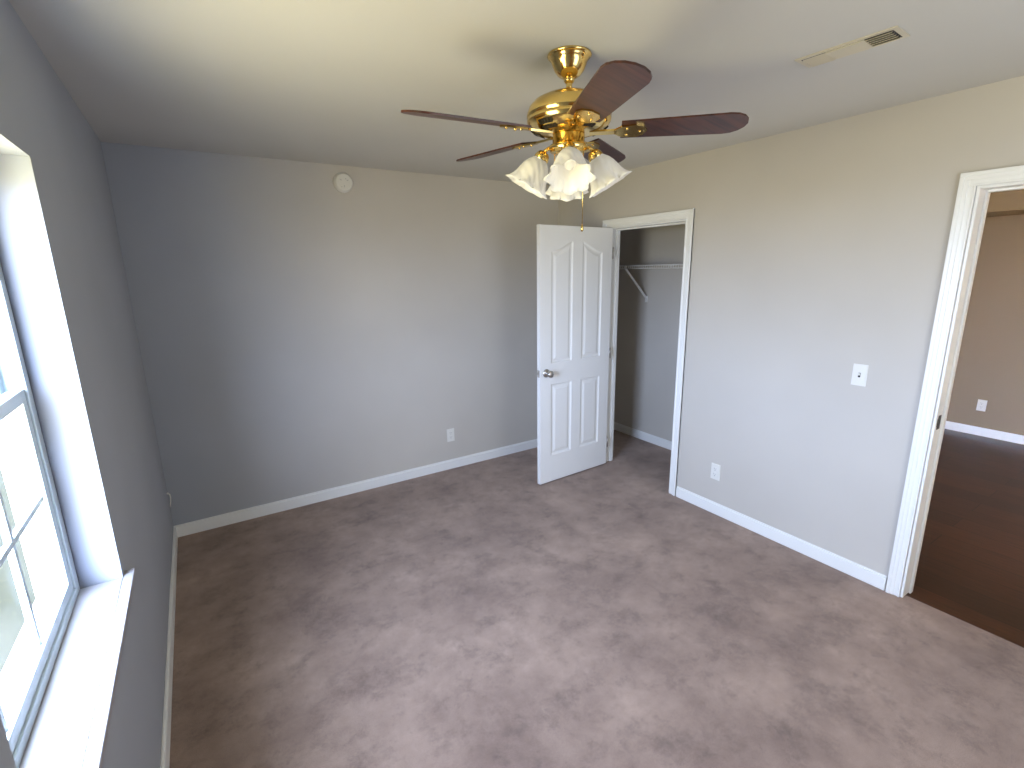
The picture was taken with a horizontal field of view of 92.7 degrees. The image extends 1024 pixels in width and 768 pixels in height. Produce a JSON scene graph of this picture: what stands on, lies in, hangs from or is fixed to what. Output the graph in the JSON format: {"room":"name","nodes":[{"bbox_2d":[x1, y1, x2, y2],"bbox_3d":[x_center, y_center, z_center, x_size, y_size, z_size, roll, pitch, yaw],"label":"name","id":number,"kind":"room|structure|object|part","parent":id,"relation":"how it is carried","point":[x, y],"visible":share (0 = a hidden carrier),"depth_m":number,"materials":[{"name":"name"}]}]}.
{"room":"empty bedroom","nodes":[
{"label":"empty bedroom","id":0,"kind":"room"},
{"bbox_2d":[0,0,172,767],"bbox_3d":[-1.113,0.270,1.073,0.200,2.440,4.570,-9,15,-32],"label":"wall","id":1,"kind":"structure","parent":0,"point":[62,267],"depth_m":1.53,"materials":[{"name":"beige paint"}]},
{"bbox_2d":[0,264,79,767],"bbox_3d":[-1.115,0.120,0.947,0.094,1.250,0.980,-9,15,-32],"label":"window","id":2,"kind":"structure","parent":1,"relation":"in","point":[39,530],"depth_m":1.31,"materials":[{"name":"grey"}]},
{"bbox_2d":[19,568,135,767],"bbox_3d":[-1.018,0.724,1.146,0.143,0.020,1.070,-9,15,-32],"label":"window sill","id":3,"kind":"structure","parent":1,"relation":"attached to","point":[70,727],"depth_m":1.16,"materials":[{"name":"white paint"}]},
{"bbox_2d":[160,524,179,767],"bbox_3d":[-1.006,1.402,1.397,0.013,0.085,4.570,-9,15,-32],"label":"baseboard","id":4,"kind":"structure","parent":1,"relation":"attached to","point":[167,707],"depth_m":2.13,"materials":[{"name":"white wood"}]},
{"bbox_2d":[101,142,557,525],"bbox_3d":[-0.673,-0.435,4.071,4.290,2.440,0.120,-9,15,-32],"label":"wall","id":5,"kind":"structure","parent":0,"point":[303,328],"depth_m":3.53,"materials":[{"name":"beige paint"}]},
{"bbox_2d":[333,173,352,192],"bbox_3d":[-1.179,-1.411,3.421,0.132,0.132,0.039,-9,15,-32],"label":"smoke detector","id":6,"kind":"object","parent":5,"relation":"attached to","point":[342,182],"visible":1,"depth_m":3.40,"materials":[{"name":"white plastic"}]},
{"bbox_2d":[180,439,536,536],"bbox_3d":[-0.883,0.766,4.118,3.200,0.085,0.015,-9,15,-32],"label":"baseboard","id":7,"kind":"structure","parent":5,"relation":"attached to","point":[229,518],"depth_m":3.83,"materials":[{"name":"white wood"}]},
{"bbox_2d":[447,428,454,441],"bbox_3d":[-0.536,0.448,4.280,0.070,0.115,0.009,-9,15,-32],"label":"outlet","id":8,"kind":"object","parent":5,"relation":"attached to","point":[450,434],"visible":1,"depth_m":4.28,"materials":[{"name":"white plastic"}]},
{"bbox_2d":[9,0,1023,185],"bbox_3d":[2.077,-1.340,2.174,7.150,0.100,5.890,-9,15,-32],"label":"ceiling","id":9,"kind":"structure","parent":0,"point":[340,82],"depth_m":1.80,"materials":[{"name":"white paint"}]},
{"bbox_2d":[401,45,748,230],"bbox_3d":[0.167,-0.860,1.772,1.144,0.595,1.160,-9,15,-32],"label":"fan","id":10,"kind":"object","parent":9,"relation":"hanging from","point":[568,119],"visible":1,"depth_m":1.68,"materials":[{"name":"brown wood"}]},
{"bbox_2d":[795,25,909,67],"bbox_3d":[1.166,-1.156,1.689,0.131,0.011,0.316,-9,15,-32],"label":"ceiling vent","id":11,"kind":"object","parent":9,"relation":"in","point":[883,37],"visible":1,"depth_m":1.67,"materials":[{"name":"beige metal"}]},
{"bbox_2d":[169,430,1023,767],"bbox_3d":[0.663,1.203,2.461,3.990,0.060,4.570,-9,15,-32],"label":"floor","id":12,"kind":"structure","parent":0,"point":[507,611],"depth_m":2.28,"materials":[{"name":"carpet"}]},
{"bbox_2d":[614,224,684,440],"bbox_3d":[1.639,-0.534,4.340,0.100,2.440,1.920,-9,15,-32],"label":"wall","id":13,"kind":"structure","parent":0,"point":[647,350],"depth_m":4.75,"materials":[{"name":"beige paint"}]},
{"bbox_2d":[614,422,671,449],"bbox_3d":[1.319,0.654,4.453,0.640,0.085,1.820,-9,15,-32],"label":"baseboard","id":14,"kind":"structure","parent":13,"relation":"attached to","point":[652,439],"depth_m":4.97,"materials":[{"name":"white wood"}]},
{"bbox_2d":[619,264,682,301],"bbox_3d":[1.436,-0.851,4.195,0.309,0.349,1.814,-9,15,-32],"label":"wire closet shelf","id":15,"kind":"object","parent":13,"relation":"attached to","point":[635,282],"visible":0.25,"depth_m":4.42,"materials":[{"name":"white metal"}]},
{"bbox_2d":[558,76,1023,589],"bbox_3d":[1.731,-0.190,2.860,0.120,2.440,4.570,-9,15,-32],"label":"wall","id":16,"kind":"structure","parent":0,"point":[819,251],"depth_m":2.74,"materials":[{"name":"beige paint"}]},
{"bbox_2d":[536,224,612,484],"bbox_3d":[0.507,-0.221,3.956,0.764,2.015,0.175,-10,16,-34],"label":"closet door","id":17,"kind":"structure","parent":16,"relation":"in","point":[574,273],"depth_m":3.91,"materials":[{"name":"white paint"}]},
{"bbox_3d":[0.240,-0.083,3.791,0.104,0.066,0.175,-10,16,-34],"label":"knob","id":18,"kind":"part","parent":17,"relation":"part of","materials":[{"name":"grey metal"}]},
{"bbox_2d":[602,209,694,495],"bbox_3d":[1.059,-0.248,3.914,0.158,2.094,0.878,-9,15,-32],"label":"trim","id":19,"kind":"structure","parent":16,"relation":"attached to","point":[678,217],"depth_m":3.67,"materials":[{"name":"white wood"}]},
{"bbox_2d":[710,463,720,480],"bbox_3d":[1.427,0.616,3.429,0.009,0.115,0.070,-9,15,-32],"label":"outlet","id":20,"kind":"object","parent":16,"relation":"attached to","point":[715,471],"visible":1,"depth_m":3.43,"materials":[{"name":"white plastic"}]},
{"bbox_2d":[676,486,886,590],"bbox_3d":[1.633,0.946,3.182,0.013,0.085,1.370,-9,15,-32],"label":"baseboard","id":21,"kind":"structure","parent":16,"relation":"attached to","point":[851,568],"depth_m":3.03,"materials":[{"name":"white wood"}]},
{"bbox_2d":[851,363,868,386],"bbox_3d":[1.840,-0.047,2.591,0.019,0.115,0.070,-9,15,-32],"label":"light switch","id":22,"kind":"object","parent":16,"relation":"attached to","point":[859,374],"visible":1,"depth_m":2.59,"materials":[{"name":"white plastic"}]},
{"bbox_2d":[885,165,1023,597],"bbox_3d":[2.305,0.170,2.039,0.158,2.094,0.938,-9,15,-32],"label":"door frame","id":23,"kind":"structure","parent":16,"relation":"attached to","point":[975,189],"depth_m":2.31,"materials":[{"name":"white wood"}]},
{"bbox_3d":[2.068,0.186,2.368,0.038,0.070,0.003,-9,15,-32],"label":"strike plate entry jamb mount","id":24,"kind":"part","parent":23,"relation":"part of","materials":[{"name":"black metal"}]},
{"bbox_2d":[906,429,1023,647],"bbox_3d":[4.029,1.054,2.881,3.580,0.058,3.650,-9,15,-32],"label":"floor","id":25,"kind":"structure","parent":0,"point":[970,568],"depth_m":3.12,"materials":[{"name":"laminate"}]},
{"bbox_2d":[946,214,1023,435],"bbox_3d":[5.608,-0.395,3.484,0.100,2.440,3.850,-9,15,-32],"label":"wall","id":26,"kind":"structure","parent":0,"point":[990,367],"depth_m":4.77,"materials":[{"name":"beige paint"}]},
{"bbox_2d":[976,399,986,411],"bbox_3d":[4.736,0.216,4.928,0.009,0.115,0.070,-9,15,-32],"label":"outlet","id":27,"kind":"object","parent":26,"relation":"attached to","point":[981,405],"visible":1,"depth_m":4.92,"materials":[{"name":"white plastic"}]},
{"bbox_2d":[945,421,1023,444],"bbox_3d":[5.579,0.759,3.722,0.013,0.085,3.650,-9,15,-32],"label":"baseboard","id":28,"kind":"structure","parent":26,"relation":"attached to","point":[991,433],"depth_m":4.92,"materials":[{"name":"white wood"}]},
{"bbox_2d":[986,189,1023,216],"bbox_3d":[5.299,-1.390,3.057,0.600,0.300,3.650,-9,15,-32],"label":"ceiling","id":29,"kind":"structure","parent":0,"point":[1005,203],"depth_m":4.18,"materials":[{"name":"beige paint"}]}
]}

